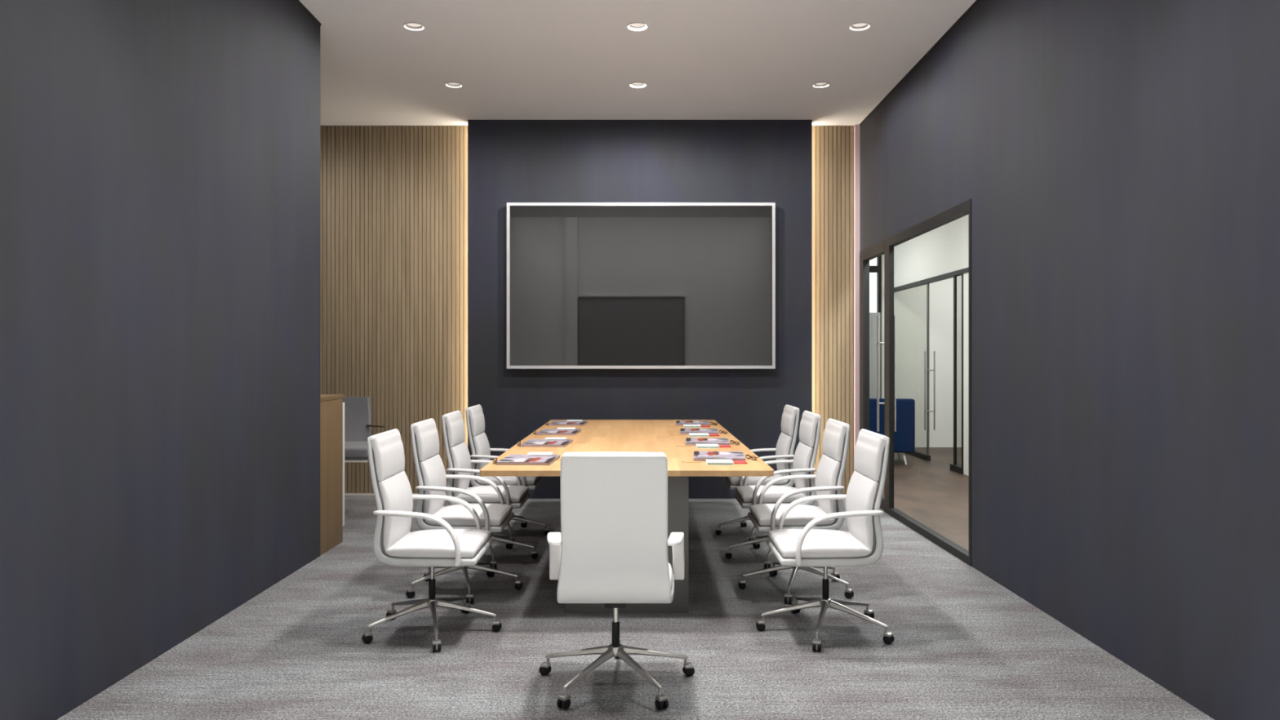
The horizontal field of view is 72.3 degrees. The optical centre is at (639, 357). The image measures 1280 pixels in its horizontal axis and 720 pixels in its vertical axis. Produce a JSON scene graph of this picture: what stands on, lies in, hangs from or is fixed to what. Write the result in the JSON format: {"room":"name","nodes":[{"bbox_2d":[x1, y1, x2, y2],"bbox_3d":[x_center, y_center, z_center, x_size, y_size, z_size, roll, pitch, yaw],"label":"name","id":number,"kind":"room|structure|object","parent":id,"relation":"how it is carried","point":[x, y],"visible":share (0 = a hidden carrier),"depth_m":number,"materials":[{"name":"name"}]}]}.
{"room":"office","nodes":[
{"label":"office","id":0,"kind":"room"},
{"bbox_2d":[0,0,319,719],"bbox_3d":[-2.135,-0.435,3.925,0.150,3.430,3.450,0,0,0],"label":"wall","id":1,"kind":"structure","parent":0,"point":[160,159],"depth_m":3.67,"materials":[{"name":"paint"}]},
{"bbox_2d":[295,0,321,26],"bbox_3d":[-2.057,-2.143,4.025,0.006,0.014,3.250,0,0,0],"label":"trim","id":2,"kind":"structure","parent":1,"relation":"attached to","point":[297,1],"depth_m":5.44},
{"bbox_2d":[320,125,467,493],"bbox_3d":[-2.825,-0.435,8.230,2.850,3.430,0.200,0,0,0],"label":"wall","id":3,"kind":"structure","parent":0,"point":[393,199],"depth_m":8.13,"materials":[{"name":"brown wood"}]},
{"bbox_2d":[344,493,446,495],"bbox_3d":[-2.905,1.271,8.126,2.690,0.018,0.008,0,0,0],"label":"baseboard","id":4,"kind":"structure","parent":3,"relation":"attached to","point":[345,494],"depth_m":8.12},
{"bbox_2d":[57,447,1214,719],"bbox_3d":[1.100,1.330,7.535,11.000,0.100,10.270,0,0,0],"label":"floor","id":5,"kind":"structure","parent":0,"point":[965,646],"depth_m":3.85,"materials":[{"name":"grey carpet"}]},
{"bbox_2d":[320,394,344,555],"bbox_3d":[-2.965,0.769,5.888,1.810,1.022,0.473,0,0,0],"label":"cabinet","id":6,"kind":"object","parent":5,"relation":"on","point":[331,406],"depth_m":5.87,"materials":[{"name":"brown wood"}]},
{"bbox_2d":[342,396,384,462],"bbox_3d":[-2.685,0.802,6.923,1.270,0.955,0.605,0,0,0],"label":"seat","id":7,"kind":"object","parent":5,"relation":"on","point":[357,416],"visible":0.23,"depth_m":7.15,"materials":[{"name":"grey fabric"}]},
{"bbox_2d":[361,428,502,652],"bbox_3d":[-0.946,0.814,4.104,0.607,0.932,0.637,0,0,0],"label":"office chair","id":8,"kind":"object","parent":5,"relation":"on","point":[393,543],"visible":1,"depth_m":3.96,"materials":[{"name":"white leather"}]},
{"bbox_2d":[378,471,413,550],"bbox_3d":[-1.134,0.710,4.104,0.068,0.314,0.392,0,0,0],"label":"cushion","id":9,"kind":"object","parent":8,"relation":"on","point":[395,493],"depth_m":3.99,"materials":[{"name":"white leather"}]},
{"bbox_2d":[385,528,490,557],"bbox_3d":[-0.938,0.862,4.104,0.411,0.054,0.453,0,0,0],"label":"seat cushion","id":10,"kind":"object","parent":8,"relation":"on","point":[437,543],"depth_m":3.97,"materials":[{"name":"white leather"}]},
{"bbox_2d":[405,417,523,604],"bbox_3d":[-0.946,0.814,4.841,0.607,0.932,0.637,0,0,0],"label":"office chair","id":11,"kind":"object","parent":5,"relation":"on","point":[432,477],"visible":0.91,"depth_m":4.70,"materials":[{"name":"white leather"}]},
{"bbox_2d":[420,453,446,515],"bbox_3d":[-1.134,0.710,4.842,0.068,0.314,0.392,0,0,0],"label":"cushion","id":12,"kind":"object","parent":11,"relation":"on","point":[433,473],"depth_m":4.73,"materials":[{"name":"white leather"}]},
{"bbox_2d":[425,503,512,525],"bbox_3d":[-0.938,0.862,4.842,0.411,0.054,0.453,0,0,0],"label":"seat cushion","id":13,"kind":"object","parent":11,"relation":"on","point":[500,514],"depth_m":4.72,"materials":[{"name":"white leather"}]},
{"bbox_2d":[441,410,537,568],"bbox_3d":[-0.946,0.814,5.580,0.607,0.932,0.637,0,0,0],"label":"office chair","id":14,"kind":"object","parent":5,"relation":"on","point":[458,455],"visible":0.78,"depth_m":5.43,"materials":[{"name":"white leather"}]},
{"bbox_2d":[450,441,471,497],"bbox_3d":[-1.134,0.710,5.580,0.068,0.314,0.392,0,0,0],"label":"cushion","id":15,"kind":"object","parent":14,"relation":"on","point":[460,454],"depth_m":5.45,"materials":[{"name":"white leather"}]},
{"bbox_2d":[456,484,528,502],"bbox_3d":[-0.938,0.862,5.580,0.411,0.054,0.453,0,0,0],"label":"seat cushion","id":16,"kind":"object","parent":14,"relation":"on","point":[517,494],"depth_m":5.44,"materials":[{"name":"white leather"}]},
{"bbox_2d":[465,404,550,540],"bbox_3d":[-0.946,0.814,6.317,0.607,0.932,0.637,0,0,0],"label":"office chair","id":17,"kind":"object","parent":5,"relation":"on","point":[478,441],"visible":0.54,"depth_m":6.13,"materials":[{"name":"white leather"}]},
{"bbox_2d":[473,431,490,476],"bbox_3d":[-1.134,0.710,6.318,0.068,0.314,0.392,0,0,0],"label":"cushion","id":18,"kind":"object","parent":17,"relation":"on","point":[481,443],"depth_m":6.17,"materials":[{"name":"white leather"}]},
{"bbox_2d":[477,475,540,484],"bbox_3d":[-0.938,0.862,6.318,0.411,0.054,0.453,0,0,0],"label":"seat cushion","id":19,"kind":"object","parent":17,"relation":"on","point":[508,480],"depth_m":6.11,"materials":[{"name":"white leather"}]},
{"bbox_2d":[538,452,694,710],"bbox_3d":[-0.095,0.814,3.465,0.637,0.932,0.607,0,0,0],"label":"office chair","id":20,"kind":"object","parent":5,"relation":"on","point":[610,548],"visible":1,"depth_m":3.22,"materials":[{"name":"white leather"}]},
{"bbox_2d":[668,562,672,586],"bbox_3d":[-0.095,0.862,3.473,0.453,0.054,0.411,0,0,0],"label":"seat cushion","id":21,"kind":"object","parent":20,"relation":"on","point":[670,570],"depth_m":3.45,"materials":[{"name":"white leather"}]},
{"bbox_2d":[480,419,773,613],"bbox_3d":[-0.064,0.910,5.881,1.413,0.740,3.408,0,0,0],"label":"conference table","id":22,"kind":"object","parent":5,"relation":"on","point":[606,435],"visible":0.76,"depth_m":4.57,"materials":[{"name":"brown wood"}]},
{"bbox_2d":[496,454,560,465],"bbox_3d":[-0.575,0.532,4.560,0.271,0.015,0.343,0,0,4],"label":"magazine","id":23,"kind":"object","parent":22,"relation":"on","point":[511,460],"visible":1,"depth_m":4.48,"materials":[{"name":"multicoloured paper"}]},
{"bbox_2d":[527,452,553,454],"bbox_3d":[-0.548,0.534,4.810,0.132,0.012,0.140,0,0,0],"label":"notebook","id":24,"kind":"object","parent":22,"relation":"on","point":[529,453],"visible":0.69,"depth_m":4.81,"materials":[{"name":"white paper"}]},
{"bbox_2d":[520,439,573,447],"bbox_3d":[-0.575,0.532,5.450,0.271,0.015,0.343,0,0,4],"label":"magazine","id":25,"kind":"object","parent":22,"relation":"on","point":[532,442],"visible":1,"depth_m":5.38,"materials":[{"name":"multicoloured paper"}]},
{"bbox_2d":[545,437,566,439],"bbox_3d":[-0.548,0.534,5.700,0.132,0.012,0.140,0,0,0],"label":"notebook","id":26,"kind":"object","parent":22,"relation":"on","point":[546,437],"visible":0.52,"depth_m":5.74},
{"bbox_2d":[536,428,581,435],"bbox_3d":[-0.575,0.532,6.250,0.271,0.015,0.343,0,0,4],"label":"magazine","id":27,"kind":"object","parent":22,"relation":"on","point":[546,431],"visible":1,"depth_m":6.14,"materials":[{"name":"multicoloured paper"}]},
{"bbox_2d":[557,427,575,429],"bbox_3d":[-0.548,0.534,6.500,0.132,0.012,0.140,0,0,0],"label":"notebook","id":28,"kind":"object","parent":22,"relation":"on","point":[557,428],"visible":0.55,"depth_m":6.53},
{"bbox_2d":[548,420,587,426],"bbox_3d":[-0.575,0.532,7.070,0.271,0.015,0.343,0,0,4],"label":"magazine","id":29,"kind":"object","parent":22,"relation":"on","point":[556,423],"visible":1,"depth_m":6.98,"materials":[{"name":"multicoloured paper"}]},
{"bbox_2d":[565,419,582,421],"bbox_3d":[-0.548,0.534,7.320,0.132,0.012,0.140,0,0,0],"label":"notebook","id":30,"kind":"object","parent":22,"relation":"on","point":[567,420],"visible":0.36,"depth_m":7.33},
{"bbox_2d":[675,420,709,426],"bbox_3d":[0.425,0.532,7.075,0.271,0.015,0.343,0,0,4],"label":"magazine","id":31,"kind":"object","parent":22,"relation":"on","point":[678,423],"visible":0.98,"depth_m":6.98,"materials":[{"name":"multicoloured paper"}]},
{"bbox_2d":[683,424,701,427],"bbox_3d":[0.405,0.534,6.815,0.132,0.012,0.140,0,0,1],"label":"notebook","id":32,"kind":"object","parent":22,"relation":"on","point":[684,425],"visible":1,"depth_m":6.76,"materials":[{"name":"white paper"}]},
{"bbox_2d":[688,433,708,436],"bbox_3d":[0.405,0.534,6.030,0.132,0.012,0.140,0,0,1],"label":"notebook","id":33,"kind":"object","parent":22,"relation":"on","point":[690,434],"visible":1,"depth_m":5.98,"materials":[{"name":"white paper"}]},
{"bbox_2d":[680,428,718,434],"bbox_3d":[0.425,0.532,6.290,0.271,0.015,0.343,0,0,4],"label":"magazine","id":34,"kind":"object","parent":22,"relation":"on","point":[683,431],"visible":0.97,"depth_m":6.21,"materials":[{"name":"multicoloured paper"}]},
{"bbox_2d":[685,437,729,445],"bbox_3d":[0.425,0.532,5.530,0.271,0.015,0.343,0,0,4],"label":"magazine","id":35,"kind":"object","parent":22,"relation":"on","point":[689,442],"visible":0.97,"depth_m":5.49,"materials":[{"name":"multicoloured paper"}]},
{"bbox_2d":[696,444,719,448],"bbox_3d":[0.405,0.534,5.270,0.132,0.012,0.140,0,0,1],"label":"notebook","id":36,"kind":"object","parent":22,"relation":"on","point":[698,446],"visible":1,"depth_m":5.21,"materials":[{"name":"white paper"}]},
{"bbox_2d":[693,451,745,461],"bbox_3d":[0.425,0.532,4.725,0.271,0.015,0.343,0,0,4],"label":"magazine","id":37,"kind":"object","parent":22,"relation":"on","point":[698,455],"visible":0.97,"depth_m":4.67,"materials":[{"name":"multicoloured paper"}]},
{"bbox_2d":[706,459,733,465],"bbox_3d":[0.405,0.534,4.465,0.132,0.012,0.140,0,0,1],"label":"notebook","id":38,"kind":"object","parent":22,"relation":"on","point":[709,462],"visible":1,"depth_m":4.40,"materials":[{"name":"white paper"}]},
{"bbox_2d":[719,430,728,434],"bbox_3d":[0.591,0.527,6.192,0.018,0.024,0.124,0,0,-20],"label":"eyeglasses","id":39,"kind":"object","parent":22,"relation":"on","point":[722,431],"visible":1,"depth_m":6.19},
{"bbox_2d":[718,444,730,447],"bbox_3d":[0.511,0.538,5.298,0.067,0.004,0.097,0,0,0],"label":"brochure","id":40,"kind":"object","parent":22,"relation":"on","point":[720,446],"visible":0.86,"depth_m":5.29,"materials":[{"name":"red paper"}]},
{"bbox_2d":[729,440,741,444],"bbox_3d":[0.591,0.527,5.432,0.018,0.024,0.124,0,0,-20],"label":"eyeglasses","id":41,"kind":"object","parent":22,"relation":"on","point":[733,442],"visible":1,"depth_m":5.42,"materials":[{"name":"black plastic"}]},
{"bbox_2d":[732,460,747,463],"bbox_3d":[0.511,0.538,4.494,0.067,0.004,0.097,0,0,0],"label":"brochure","id":42,"kind":"object","parent":22,"relation":"on","point":[734,461],"visible":0.86,"depth_m":4.47,"materials":[{"name":"red paper"}]},
{"bbox_2d":[745,454,758,460],"bbox_3d":[0.591,0.527,4.627,0.018,0.024,0.124,0,0,-20],"label":"eyeglasses","id":43,"kind":"object","parent":22,"relation":"on","point":[749,457],"visible":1,"depth_m":4.62,"materials":[{"name":"black plastic"}]},
{"bbox_2d":[715,404,799,540],"bbox_3d":[0.842,0.814,6.319,0.607,0.932,0.637,0,0,0],"label":"office chair","id":44,"kind":"object","parent":5,"relation":"on","point":[785,445],"visible":0.63,"depth_m":6.13,"materials":[{"name":"white leather"}]},
{"bbox_2d":[725,474,787,484],"bbox_3d":[0.834,0.862,6.318,0.411,0.054,0.453,0,0,0],"label":"seat cushion","id":45,"kind":"object","parent":44,"relation":"on","point":[729,480],"depth_m":6.11,"materials":[{"name":"white leather"}]},
{"bbox_2d":[775,431,791,476],"bbox_3d":[1.030,0.710,6.318,0.068,0.314,0.392,0,0,0],"label":"cushion","id":46,"kind":"object","parent":44,"relation":"on","point":[784,446],"depth_m":6.18,"materials":[{"name":"white leather"}]},
{"bbox_2d":[724,410,821,568],"bbox_3d":[0.842,0.814,5.580,0.607,0.932,0.637,0,0,0],"label":"office chair","id":47,"kind":"object","parent":5,"relation":"on","point":[803,461],"visible":0.77,"depth_m":5.42,"materials":[{"name":"white leather"}]},
{"bbox_2d":[735,484,805,502],"bbox_3d":[0.834,0.862,5.580,0.411,0.054,0.453,0,0,0],"label":"seat cushion","id":48,"kind":"object","parent":47,"relation":"on","point":[744,493],"depth_m":5.44,"materials":[{"name":"white leather"}]},
{"bbox_2d":[792,441,813,496],"bbox_3d":[1.030,0.710,5.580,0.068,0.314,0.392,0,0,0],"label":"cushion","id":49,"kind":"object","parent":47,"relation":"on","point":[803,455],"depth_m":5.44,"materials":[{"name":"white leather"}]},
{"bbox_2d":[737,417,853,604],"bbox_3d":[0.842,0.814,4.843,0.607,0.932,0.637,0,0,0],"label":"office chair","id":50,"kind":"object","parent":5,"relation":"on","point":[765,517],"visible":0.91,"depth_m":4.69,"materials":[{"name":"white leather"}]},
{"bbox_2d":[749,503,835,525],"bbox_3d":[0.834,0.862,4.842,0.411,0.054,0.453,0,0,0],"label":"seat cushion","id":51,"kind":"object","parent":50,"relation":"on","point":[760,514],"depth_m":4.72,"materials":[{"name":"white leather"}]},
{"bbox_2d":[815,453,839,519],"bbox_3d":[1.030,0.710,4.842,0.068,0.314,0.392,0,0,0],"label":"cushion","id":52,"kind":"object","parent":50,"relation":"on","point":[828,472],"depth_m":4.73,"materials":[{"name":"white leather"}]},
{"bbox_2d":[755,428,894,652],"bbox_3d":[0.842,0.814,4.104,0.607,0.932,0.637,0,0,0],"label":"office chair","id":53,"kind":"object","parent":5,"relation":"on","point":[863,545],"visible":1,"depth_m":3.96,"materials":[{"name":"white leather"}]},
{"bbox_2d":[768,528,871,557],"bbox_3d":[0.834,0.862,4.104,0.411,0.054,0.453,0,0,0],"label":"seat cushion","id":54,"kind":"object","parent":53,"relation":"on","point":[818,543],"depth_m":3.97,"materials":[{"name":"white leather"}]},
{"bbox_2d":[845,471,878,550],"bbox_3d":[1.030,0.710,4.104,0.068,0.314,0.392,0,0,0],"label":"cushion","id":55,"kind":"object","parent":53,"relation":"on","point":[862,492],"depth_m":3.98,"materials":[{"name":"white leather"}]},
{"bbox_2d":[869,312,879,398],"bbox_3d":[2.933,0.335,12.153,0.665,1.890,0.554,0,0,0],"label":"vending machine","id":56,"kind":"object","parent":5,"relation":"on","point":[873,316],"visible":0.23,"depth_m":11.90,"materials":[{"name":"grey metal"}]},
{"bbox_2d":[869,398,915,464],"bbox_3d":[3.007,0.888,10.764,0.620,0.785,0.680,0,0,9],"label":"lounge chair","id":57,"kind":"object","parent":5,"relation":"on","point":[904,435],"visible":0.46,"depth_m":10.40,"materials":[{"name":"blue fabric"}]},
{"bbox_2d":[298,0,976,125],"bbox_3d":[-1.160,-2.230,5.375,6.480,0.160,5.950,0,0,0],"label":"ceiling","id":58,"kind":"structure","parent":0,"point":[512,60],"depth_m":6.32,"materials":[{"name":"paint"}]},
{"bbox_2d":[403,22,424,31],"bbox_3d":[-1.466,-2.157,5.690,0.134,0.026,0.134,0,0,0],"label":"recessed light","id":59,"kind":"object","parent":58,"relation":"in","point":[414,26],"visible":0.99,"depth_m":5.71,"materials":[{"name":"white metal"}]},
{"bbox_2d":[445,81,462,88],"bbox_3d":[-1.466,-2.157,6.910,0.134,0.026,0.134,0,0,0],"label":"recessed light","id":60,"kind":"object","parent":58,"relation":"in","point":[451,84],"visible":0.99,"depth_m":6.94,"materials":[{"name":"white metal"}]},
{"bbox_2d":[626,22,647,31],"bbox_3d":[-0.017,-2.157,5.690,0.134,0.026,0.134,0,0,0],"label":"recessed light","id":61,"kind":"object","parent":58,"relation":"in","point":[636,26],"visible":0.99,"depth_m":5.71,"materials":[{"name":"white metal"}]},
{"bbox_2d":[629,81,646,88],"bbox_3d":[-0.017,-2.157,6.910,0.134,0.026,0.134,0,0,0],"label":"recessed light","id":62,"kind":"object","parent":58,"relation":"in","point":[637,84],"visible":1,"depth_m":6.94,"materials":[{"name":"white metal"}]},
{"bbox_2d":[812,81,829,88],"bbox_3d":[1.426,-2.157,6.910,0.134,0.026,0.134,0,0,0],"label":"recessed light","id":63,"kind":"object","parent":58,"relation":"in","point":[822,84],"visible":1,"depth_m":6.94,"materials":[{"name":"white metal"}]},
{"bbox_2d":[848,22,870,31],"bbox_3d":[1.426,-2.157,5.690,0.134,0.026,0.134,0,0,0],"label":"recessed light","id":64,"kind":"object","parent":58,"relation":"in","point":[859,26],"visible":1,"depth_m":5.71,"materials":[{"name":"white metal"}]},
{"bbox_2d":[467,120,812,498],"bbox_3d":[0.000,-0.435,7.990,3.116,3.430,0.100,0,0,0],"label":"wall","id":65,"kind":"structure","parent":0,"point":[508,161],"depth_m":7.94,"materials":[{"name":"paint"}]},
{"bbox_2d":[467,120,812,120],"bbox_3d":[0.000,-2.145,7.937,3.116,0.010,0.006,0,0,0],"label":"trim","id":66,"kind":"structure","parent":65,"relation":"attached to","point":[468,120],"depth_m":7.93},
{"bbox_2d":[506,202,775,368],"bbox_3d":[0.009,-0.643,7.901,2.410,1.490,0.074,0,0,0],"label":"wall screen","id":67,"kind":"object","parent":65,"relation":"attached to","point":[590,285],"visible":1,"depth_m":7.88,"materials":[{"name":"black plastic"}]},
{"bbox_2d":[812,125,853,494],"bbox_3d":[1.692,-0.435,8.230,0.585,3.430,0.200,0,0,0],"label":"wall","id":68,"kind":"structure","parent":0,"point":[833,146],"depth_m":8.13,"materials":[{"name":"brown wood"}]},
{"bbox_2d":[881,254,961,447],"bbox_3d":[4.315,-0.220,12.545,4.570,3.000,0.150,0,0,0],"label":"wall","id":69,"kind":"structure","parent":0,"point":[909,304],"depth_m":12.47,"materials":[{"name":"white paint"}]},
{"bbox_2d":[869,255,881,398],"bbox_3d":[2.815,-0.220,12.490,1.230,3.000,0.080,0,0,0],"label":"window","id":70,"kind":"structure","parent":69,"relation":"in","point":[877,268],"depth_m":12.45,"materials":[{"name":"clear glass"}]},
{"bbox_2d":[893,214,968,475],"bbox_3d":[3.600,-0.220,7.435,0.100,3.000,10.070,0,0,0],"label":"wall","id":71,"kind":"structure","parent":0,"point":[944,249],"depth_m":10.26,"materials":[{"name":"white paint"}]},
{"bbox_2d":[906,283,935,461],"bbox_3d":[3.570,0.180,11.615,0.133,2.200,1.650,0,0,0],"label":"door","id":72,"kind":"structure","parent":71,"relation":"in","point":[917,454],"depth_m":10.85,"materials":[{"name":"clear glass"},{"name":"black metal"},{"name":"polished aluminium"}]},
{"bbox_2d":[893,266,968,292],"bbox_3d":[3.574,-0.945,10.725,0.072,0.050,3.450,0,0,0],"label":"trim","id":73,"kind":"structure","parent":71,"relation":"attached to","point":[957,273],"depth_m":10.60,"materials":[{"name":"grey metal"}]},
{"bbox_2d":[950,273,963,474],"bbox_3d":[3.560,0.180,9.790,0.080,2.200,0.340,0,0,0],"label":"window","id":74,"kind":"structure","parent":71,"relation":"in","point":[954,467],"depth_m":9.88,"materials":[{"name":"black metal"}]},
{"bbox_2d":[859,0,1279,719],"bbox_3d":[2.055,-0.435,5.275,0.050,3.430,6.150,0,0,0],"label":"wall","id":75,"kind":"structure","parent":0,"point":[1117,162],"depth_m":3.70,"materials":[{"name":"paint"}]},
{"bbox_2d":[853,124,859,471],"bbox_3d":[2.007,-0.435,8.115,0.045,3.430,0.050,0,0,0],"label":"trim","id":76,"kind":"structure","parent":75,"relation":"attached to","point":[856,126],"depth_m":8.09,"materials":[{"name":"pink paint"}]},
{"bbox_2d":[859,240,896,510],"bbox_3d":[2.060,0.154,7.692,0.158,2.252,0.835,0,0,0],"label":"door","id":77,"kind":"structure","parent":75,"relation":"in","point":[877,250],"depth_m":7.96,"materials":[{"name":"black metal"}]},
{"bbox_2d":[859,0,979,125],"bbox_3d":[2.027,-2.143,5.240,0.006,0.014,5.680,0,0,0],"label":"trim","id":78,"kind":"structure","parent":75,"relation":"attached to","point":[976,1],"depth_m":6.22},
{"bbox_2d":[884,198,971,566],"bbox_3d":[2.055,0.154,6.320,0.058,2.252,1.900,0,0,0],"label":"door frame","id":79,"kind":"structure","parent":75,"relation":"in","point":[962,209],"depth_m":6.68,"materials":[{"name":"black metal"}]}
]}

